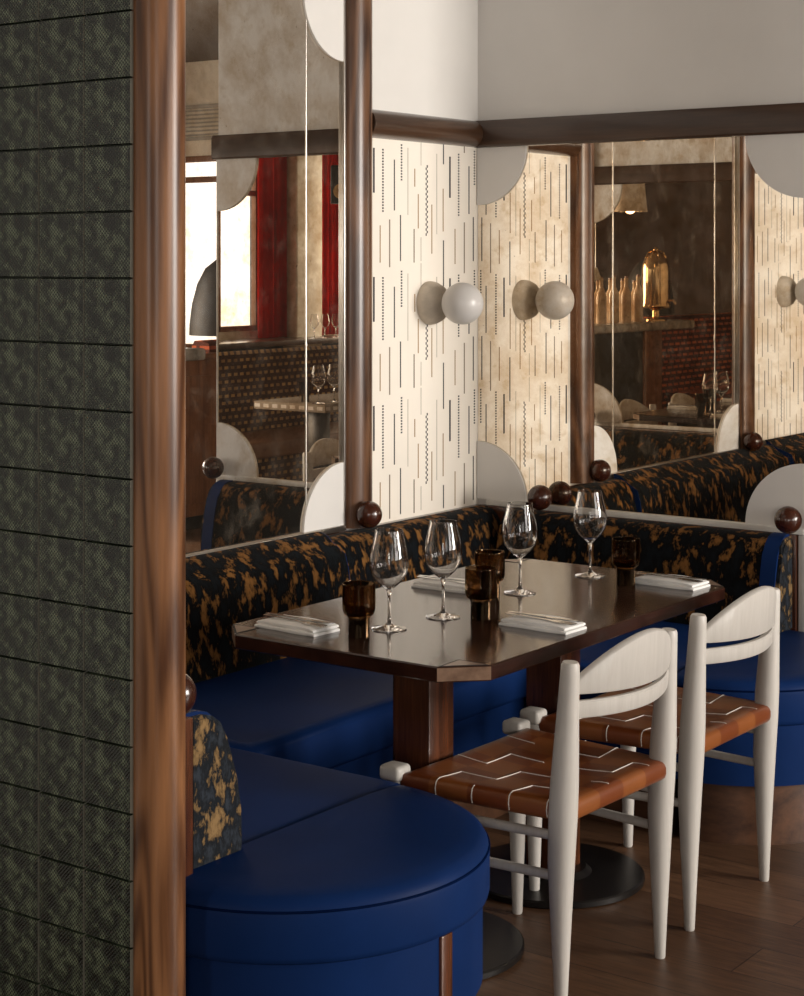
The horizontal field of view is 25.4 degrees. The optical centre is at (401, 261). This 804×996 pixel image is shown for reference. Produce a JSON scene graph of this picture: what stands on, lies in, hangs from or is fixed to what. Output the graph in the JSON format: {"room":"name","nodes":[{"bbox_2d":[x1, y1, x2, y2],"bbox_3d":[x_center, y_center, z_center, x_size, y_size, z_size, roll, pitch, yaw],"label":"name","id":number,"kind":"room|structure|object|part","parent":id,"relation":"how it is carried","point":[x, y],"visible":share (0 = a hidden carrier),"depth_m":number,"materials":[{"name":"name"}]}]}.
{"room":"restaurant","nodes":[
{"label":"restaurant","id":0,"kind":"room"},
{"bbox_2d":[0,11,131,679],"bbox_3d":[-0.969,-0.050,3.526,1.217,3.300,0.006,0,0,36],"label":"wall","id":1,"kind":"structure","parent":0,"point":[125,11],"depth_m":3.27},
{"bbox_2d":[346,0,478,529],"bbox_3d":[-0.969,-0.050,4.685,0.154,3.300,16.200,0,0,36],"label":"wall","id":2,"kind":"structure","parent":0,"point":[425,207],"depth_m":5.98,"materials":[{"name":"paper"}]},
{"bbox_2d":[186,0,381,556],"bbox_3d":[-0.527,-0.046,5.066,0.120,1.784,1.567,0,0,36],"label":"wall mirror","id":3,"kind":"object","parent":2,"relation":"attached to","point":[279,92],"visible":0.56,"depth_m":5.36,"materials":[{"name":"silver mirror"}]},
{"bbox_3d":[-0.561,0.000,5.113,0.006,1.656,0.894,0,0,36],"label":"mirror pane","id":4,"kind":"part","parent":3,"relation":"part of","materials":[{"name":"silver metal"}]},
{"bbox_3d":[-0.244,0.729,5.536,0.008,0.197,0.197,0,0,36],"label":"corner panel","id":5,"kind":"part","parent":3,"relation":"part of","materials":[{"name":"white paint"}]},
{"bbox_3d":[-0.244,-0.730,5.536,0.008,0.197,0.197,0,0,36],"label":"corner panel","id":6,"kind":"part","parent":3,"relation":"part of","materials":[{"name":"white paint"}]},
{"bbox_3d":[-0.242,0.000,5.552,0.006,1.656,0.182,0,0,36],"label":"mirror pane","id":7,"kind":"part","parent":3,"relation":"part of","materials":[{"name":"silver metal"}]},
{"bbox_3d":[-0.132,-0.030,5.665,0.056,1.740,0.132,0,0,36],"label":"frame post","id":8,"kind":"part","parent":3,"relation":"part of","materials":[{"name":"brown wood"}]},
{"bbox_2d":[372,109,482,146],"bbox_3d":[0.091,-0.447,5.979,0.046,0.093,0.660,0,0,36],"label":"trim","id":9,"kind":"structure","parent":2,"relation":"attached to","point":[390,125],"depth_m":5.94,"materials":[{"name":"brown wood"}]},
{"bbox_2d":[416,281,483,324],"bbox_3d":[0.174,0.138,5.951,0.206,0.147,0.147,0,0,36],"label":"wall lamp","id":10,"kind":"object","parent":2,"relation":"attached to","point":[462,303],"visible":1,"depth_m":5.91,"materials":[{"name":"beige stone"}]},
{"bbox_3d":[0.201,0.138,5.931,0.140,0.140,0.140,0,0,36],"label":"globe","id":11,"kind":"part","parent":10,"relation":"part of"},
{"bbox_2d":[476,811,803,995],"bbox_3d":[2.205,1.650,2.378,8.100,0.100,16.400,0,0,36],"label":"floor","id":12,"kind":"structure","parent":0,"point":[747,938],"depth_m":4.24,"materials":[{"name":"brown wood"}]},
{"bbox_2d":[186,709,489,995],"bbox_3d":[-0.539,1.222,3.800,1.550,0.756,0.842,0,0,36],"label":"banquette","id":13,"kind":"object","parent":12,"relation":"on","point":[303,879],"visible":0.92,"depth_m":3.34,"materials":[{"name":"blue leather"}]},
{"bbox_3d":[-0.354,0.996,3.388,0.013,0.289,0.151,0,0,36],"label":"backrest","id":14,"kind":"part","parent":13,"relation":"part of","materials":[{"name":"fabric"}]},
{"bbox_2d":[230,747,399,844],"bbox_3d":[-0.694,1.202,3.929,1.148,0.125,0.814,0,0,36],"label":"seat cushion","id":15,"kind":"object","parent":13,"relation":"on","point":[278,795],"depth_m":3.84,"materials":[{"name":"blue leather"}]},
{"bbox_3d":[-0.530,1.348,3.811,1.519,0.164,0.784,0,0,36],"label":"panel","id":16,"kind":"part","parent":13,"relation":"part of","materials":[{"name":"blue leather"}]},
{"bbox_2d":[186,785,489,964],"bbox_3d":[-0.060,1.200,3.480,0.397,0.131,0.794,0,0,36],"label":"round cushion","id":17,"kind":"object","parent":13,"relation":"on","point":[391,873],"depth_m":3.31,"materials":[{"name":"blue leather"}]},
{"bbox_2d":[186,504,525,818],"bbox_3d":[-0.275,1.206,4.902,0.709,0.789,2.808,0,0,36],"label":"banquette","id":18,"kind":"object","parent":12,"relation":"on","point":[329,716],"visible":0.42,"depth_m":4.94,"materials":[{"name":"black fabric"}]},
{"bbox_3d":[-0.615,0.985,4.874,0.145,0.311,1.412,0,0,36],"label":"backrest","id":19,"kind":"part","parent":18,"relation":"part of","materials":[{"name":"fabric"}]},
{"bbox_2d":[191,657,525,768],"bbox_3d":[-0.269,1.202,4.899,0.695,0.125,1.242,0,0,36],"label":"seat cushion","id":20,"kind":"object","parent":18,"relation":"on","point":[329,716],"depth_m":4.64,"materials":[{"name":"blue leather"}]},
{"bbox_3d":[0.065,0.994,5.824,0.127,0.293,0.918,0,0,36],"label":"backrest","id":21,"kind":"part","parent":18,"relation":"part of","materials":[{"name":"fabric"}]},
{"bbox_3d":[-0.269,1.348,4.899,0.663,0.164,1.210,0,0,36],"label":"panel","id":22,"kind":"part","parent":18,"relation":"part of","materials":[{"name":"blue leather"}]},
{"bbox_2d":[232,559,724,979],"bbox_3d":[0.222,1.224,4.427,0.726,0.751,1.280,0,0,36],"label":"dining table","id":23,"kind":"object","parent":12,"relation":"on","point":[424,660],"visible":0.38,"depth_m":4.21,"materials":[{"name":"brown wood"}]},
{"bbox_2d":[254,615,339,636],"bbox_3d":[-0.242,0.840,4.135,0.184,0.020,0.097,0,0,39],"label":"napkin","id":24,"kind":"object","parent":23,"relation":"on","point":[293,627],"visible":0.85,"depth_m":4.10,"materials":[{"name":"white fabric"}]},
{"bbox_2d":[263,614,326,626],"bbox_3d":[-0.250,0.828,4.123,0.198,0.002,0.023,0,0,42],"label":"fork","id":25,"kind":"object","parent":24,"relation":"on","point":[267,615],"visible":1,"depth_m":4.11,"materials":[{"name":"metal"}]},
{"bbox_2d":[265,613,333,623],"bbox_3d":[-0.240,0.828,4.146,0.200,0.003,0.014,0,0,36],"label":"table knife","id":26,"kind":"object","parent":24,"relation":"on","point":[274,614],"visible":1,"depth_m":4.14,"materials":[{"name":"metal"}]},
{"bbox_2d":[342,580,375,638],"bbox_3d":[-0.098,0.788,4.043,0.076,0.122,0.076,0,0,36],"label":"tumbler","id":27,"kind":"object","parent":23,"relation":"on","point":[358,596],"visible":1,"depth_m":4.02,"materials":[{"name":"orange glass"}]},
{"bbox_2d":[369,527,408,631],"bbox_3d":[-0.030,0.734,4.131,0.091,0.230,0.091,0,0,36],"label":"wine glass","id":28,"kind":"object","parent":23,"relation":"on","point":[389,563],"visible":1,"depth_m":4.10,"materials":[{"name":"clear glass"}]},
{"bbox_2d":[411,578,464,593],"bbox_3d":[0.127,0.840,4.648,0.184,0.020,0.097,0,0,34],"label":"napkin","id":29,"kind":"object","parent":23,"relation":"on","point":[432,584],"visible":0.6,"depth_m":4.62,"materials":[{"name":"white fabric"}]},
{"bbox_2d":[417,576,464,583],"bbox_3d":[0.120,0.828,4.636,0.198,0.002,0.023,0,0,37],"label":"fork","id":30,"kind":"object","parent":29,"relation":"on","point":[459,582],"visible":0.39,"depth_m":4.65,"materials":[{"name":"metal"}]},
{"bbox_2d":[418,575,464,580],"bbox_3d":[0.130,0.828,4.659,0.200,0.003,0.014,0,0,31],"label":"table knife","id":31,"kind":"object","parent":29,"relation":"on","point":[418,575],"visible":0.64,"depth_m":4.66,"materials":[{"name":"metal"}]},
{"bbox_2d":[424,519,461,619],"bbox_3d":[0.098,0.734,4.270,0.091,0.230,0.091,0,0,36],"label":"wine glass","id":32,"kind":"object","parent":23,"relation":"on","point":[443,549],"visible":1,"depth_m":4.24,"materials":[{"name":"clear glass"}]},
{"bbox_2d":[465,565,496,620],"bbox_3d":[0.187,0.788,4.246,0.076,0.122,0.076,0,0,36],"label":"tumbler","id":33,"kind":"object","parent":23,"relation":"on","point":[480,580],"visible":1,"depth_m":4.22,"materials":[{"name":"orange glass"}]},
{"bbox_2d":[475,549,504,601],"bbox_3d":[0.221,0.788,4.485,0.076,0.122,0.076,0,0,36],"label":"tumbler","id":34,"kind":"object","parent":23,"relation":"on","point":[491,557],"visible":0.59,"depth_m":4.46,"materials":[{"name":"orange glass"}]},
{"bbox_3d":[0.050,1.583,4.167,0.472,0.034,0.472,0,0,36],"label":"foot plate","id":35,"kind":"part","parent":23,"relation":"part of","materials":[{"name":"metal"}]},
{"bbox_2d":[502,502,537,595],"bbox_3d":[0.303,0.734,4.580,0.091,0.230,0.091,0,0,36],"label":"wine glass","id":36,"kind":"object","parent":23,"relation":"on","point":[519,531],"visible":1,"depth_m":4.55,"materials":[{"name":"clear glass"}]},
{"bbox_2d":[499,614,586,634],"bbox_3d":[0.328,0.840,4.156,0.184,0.020,0.097,0,0,38],"label":"napkin","id":37,"kind":"object","parent":23,"relation":"on","point":[513,621],"visible":0.84,"depth_m":4.12,"materials":[{"name":"white fabric"}]},
{"bbox_2d":[505,612,576,624],"bbox_3d":[0.321,0.828,4.144,0.198,0.002,0.023,0,0,41],"label":"fork","id":38,"kind":"object","parent":37,"relation":"on","point":[508,613],"visible":1,"depth_m":4.13,"materials":[{"name":"metal"}]},
{"bbox_2d":[507,611,581,621],"bbox_3d":[0.331,0.828,4.167,0.200,0.003,0.014,0,0,36],"label":"table knife","id":39,"kind":"object","parent":37,"relation":"on","point":[521,613],"visible":1,"depth_m":4.16,"materials":[{"name":"metal"}]},
{"bbox_3d":[0.393,1.583,4.640,0.472,0.034,0.472,0,0,36],"label":"foot plate","id":40,"kind":"part","parent":23,"relation":"part of","materials":[{"name":"metal"}]},
{"bbox_2d":[573,489,606,577],"bbox_3d":[0.509,0.734,4.828,0.091,0.230,0.091,0,0,36],"label":"wine glass","id":41,"kind":"object","parent":23,"relation":"on","point":[590,516],"visible":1,"depth_m":4.80,"materials":[{"name":"clear glass"}]},
{"bbox_2d":[611,536,639,585],"bbox_3d":[0.589,0.788,4.694,0.076,0.122,0.076,0,0,36],"label":"tumbler","id":42,"kind":"object","parent":23,"relation":"on","point":[625,551],"visible":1,"depth_m":4.67,"materials":[{"name":"orange glass"}]},
{"bbox_2d":[635,574,709,590],"bbox_3d":[0.708,0.840,4.700,0.184,0.020,0.097,0,0,39],"label":"napkin","id":43,"kind":"object","parent":23,"relation":"on","point":[665,582],"visible":0.88,"depth_m":4.66,"materials":[{"name":"white fabric"}]},
{"bbox_2d":[636,572,702,582],"bbox_3d":[0.701,0.828,4.688,0.198,0.002,0.023,0,0,42],"label":"fork","id":44,"kind":"object","parent":43,"relation":"on","point":[682,579],"visible":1,"depth_m":4.67,"materials":[{"name":"metal"}]},
{"bbox_2d":[637,571,705,579],"bbox_3d":[0.711,0.828,4.710,0.200,0.003,0.014,0,0,37],"label":"table knife","id":45,"kind":"object","parent":43,"relation":"on","point":[637,571],"visible":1,"depth_m":4.71,"materials":[{"name":"metal"}]},
{"bbox_2d":[380,627,677,995],"bbox_3d":[0.327,1.200,4.044,0.546,0.799,0.540,0,0,38],"label":"dining chair","id":46,"kind":"object","parent":12,"relation":"on","point":[561,778],"visible":0.99,"depth_m":3.91,"materials":[{"name":"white wood"}]},
{"bbox_3d":[-0.015,1.363,4.001,0.056,0.475,0.054,0,0,38],"label":"leg","id":47,"kind":"part","parent":46,"relation":"part of","materials":[{"name":"white wood"}]},
{"bbox_3d":[0.281,1.363,4.386,0.056,0.475,0.054,0,0,38],"label":"leg","id":48,"kind":"part","parent":46,"relation":"part of","materials":[{"name":"white wood"}]},
{"bbox_3d":[0.319,1.160,4.050,0.424,0.047,0.508,0,0,38],"label":"seat","id":49,"kind":"part","parent":46,"relation":"part of","materials":[{"name":"leather"}]},
{"bbox_3d":[0.342,1.220,3.766,0.071,0.759,0.062,0,0,38],"label":"leg","id":50,"kind":"part","parent":46,"relation":"part of","materials":[{"name":"white wood"}]},
{"bbox_3d":[0.501,0.948,3.909,0.078,0.041,0.406,0,0,38],"label":"rail","id":51,"kind":"part","parent":46,"relation":"part of","materials":[{"name":"white wood"}]},
{"bbox_3d":[0.507,0.860,3.905,0.089,0.117,0.406,0,0,38],"label":"crest rail","id":52,"kind":"part","parent":46,"relation":"part of","materials":[{"name":"white wood"}]},
{"bbox_3d":[0.599,1.220,4.100,0.071,0.759,0.062,0,0,38],"label":"leg","id":53,"kind":"part","parent":46,"relation":"part of","materials":[{"name":"white wood"}]},
{"bbox_2d":[480,504,803,844],"bbox_3d":[0.674,1.222,5.468,1.550,0.756,0.799,0,0,36],"label":"banquette","id":54,"kind":"object","parent":12,"relation":"on","point":[742,561],"visible":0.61,"depth_m":5.45,"materials":[{"name":"fabric"}]},
{"bbox_3d":[0.735,0.994,5.803,0.965,0.293,0.127,0,0,36],"label":"backrest","id":55,"kind":"part","parent":54,"relation":"part of","materials":[{"name":"fabric"}]},
{"bbox_3d":[0.673,1.348,5.467,1.519,0.164,0.766,0,0,36],"label":"panel","id":56,"kind":"part","parent":54,"relation":"part of","materials":[{"name":"blue leather"}]},
{"bbox_2d":[580,621,759,699],"bbox_3d":[0.503,1.202,5.576,1.148,0.125,0.771,0,0,36],"label":"seat cushion","id":57,"kind":"object","parent":54,"relation":"on","point":[589,654],"depth_m":5.30,"materials":[{"name":"blue leather"}]},
{"bbox_2d":[677,630,803,725],"bbox_3d":[1.138,1.200,5.129,0.397,0.131,0.794,0,0,36],"label":"round cushion","id":58,"kind":"object","parent":54,"relation":"on","point":[737,678],"depth_m":4.90,"materials":[{"name":"blue leather"}]},
{"bbox_3d":[1.172,0.996,5.488,0.013,0.289,0.123,0,0,36],"label":"backrest","id":59,"kind":"part","parent":54,"relation":"part of","materials":[{"name":"fabric"}]},
{"bbox_2d":[520,586,779,930],"bbox_3d":[0.672,1.200,4.548,0.546,0.799,0.540,0,0,36],"label":"dining chair","id":60,"kind":"object","parent":12,"relation":"on","point":[706,721],"visible":0.66,"depth_m":4.39,"materials":[{"name":"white wood"}]},
{"bbox_3d":[0.331,1.363,4.495,0.056,0.475,0.054,0,0,36],"label":"leg","id":61,"kind":"part","parent":60,"relation":"part of","materials":[{"name":"white wood"}]},
{"bbox_3d":[0.617,1.363,4.888,0.056,0.475,0.054,0,0,36],"label":"leg","id":62,"kind":"part","parent":60,"relation":"part of","materials":[{"name":"white wood"}]},
{"bbox_3d":[0.664,1.160,4.554,0.424,0.047,0.508,0,0,36],"label":"seat","id":63,"kind":"part","parent":60,"relation":"part of","materials":[{"name":"leather"}]},
{"bbox_3d":[0.695,1.220,4.270,0.071,0.759,0.062,0,0,36],"label":"leg","id":64,"kind":"part","parent":60,"relation":"part of","materials":[{"name":"white wood"}]},
{"bbox_3d":[0.851,0.948,4.418,0.078,0.041,0.406,0,0,36],"label":"rail","id":65,"kind":"part","parent":60,"relation":"part of","materials":[{"name":"white wood"}]},
{"bbox_3d":[0.857,0.860,4.414,0.089,0.117,0.406,0,0,36],"label":"crest rail","id":66,"kind":"part","parent":60,"relation":"part of","materials":[{"name":"white wood"}]},
{"bbox_3d":[0.943,1.220,4.612,0.071,0.759,0.062,0,0,36],"label":"leg","id":67,"kind":"part","parent":60,"relation":"part of","materials":[{"name":"white wood"}]},
{"bbox_2d":[478,0,803,503],"bbox_3d":[0.806,-0.050,5.954,1.232,3.300,0.140,0,0,36],"label":"wall","id":68,"kind":"structure","parent":0,"point":[537,58],"depth_m":5.89,"materials":[{"name":"paint"}]},
{"bbox_2d":[474,103,803,147],"bbox_3d":[0.756,-0.447,5.881,1.237,0.093,0.036,0,0,36],"label":"trim","id":69,"kind":"structure","parent":68,"relation":"attached to","point":[788,118],"depth_m":5.83,"materials":[{"name":"brown wood"}]},
{"bbox_2d":[477,133,803,534],"bbox_3d":[0.735,0.223,5.847,1.232,1.246,0.114,0,0,36],"label":"wall mirror","id":70,"kind":"object","parent":68,"relation":"attached to","point":[641,319],"visible":0.99,"depth_m":5.86,"materials":[{"name":"clear mirror"}]},
{"bbox_3d":[0.346,-0.299,6.186,0.200,0.200,0.008,0,0,36],"label":"corner panel","id":71,"kind":"part","parent":70,"relation":"part of","materials":[{"name":"white paint"}]},
{"bbox_3d":[0.346,0.727,6.186,0.200,0.200,0.008,0,0,36],"label":"corner panel","id":72,"kind":"part","parent":70,"relation":"part of","materials":[{"name":"white paint"}]},
{"bbox_3d":[1.169,-0.299,5.588,0.200,0.200,0.008,0,0,36],"label":"corner panel","id":73,"kind":"part","parent":70,"relation":"part of","materials":[{"name":"white paint"}]},
{"bbox_3d":[1.169,0.727,5.588,0.200,0.200,0.008,0,0,36],"label":"corner panel","id":74,"kind":"part","parent":70,"relation":"part of","materials":[{"name":"white paint"}]},
{"bbox_2d":[798,535,803,631],"bbox_3d":[1.246,0.390,5.537,0.030,1.580,0.016,0,0,36],"label":"trim","id":75,"kind":"structure","parent":68,"relation":"attached to","point":[800,537],"depth_m":5.53,"materials":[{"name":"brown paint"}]},
{"bbox_3d":[-0.953,-0.050,3.549,1.215,3.300,0.049,0,0,36],"label":"wall partition","id":76,"kind":"structure","parent":0,"visible":0},
{"bbox_2d":[0,0,132,995],"bbox_3d":[-0.956,-0.015,3.507,1.185,3.231,0.009,0,0,36],"label":"tiles","id":77,"kind":"structure","parent":76,"relation":"attached to","point":[66,730],"depth_m":3.25,"materials":[{"name":"green tile"}]},
{"bbox_2d":[132,0,185,995],"bbox_3d":[-0.435,-0.050,3.187,0.097,3.300,0.097,0,0,36],"label":"trim","id":78,"kind":"structure","parent":76,"relation":"attached to","point":[159,26],"depth_m":3.15,"materials":[{"name":"brown wood"}]},
{"bbox_2d":[186,674,196,712],"bbox_3d":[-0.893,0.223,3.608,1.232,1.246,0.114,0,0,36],"label":"decorative ball","id":79,"kind":"object","parent":76,"relation":"attached to","point":[191,693],"visible":0.13,"depth_m":3.26,"materials":[{"name":"brown wood"}]}
]}

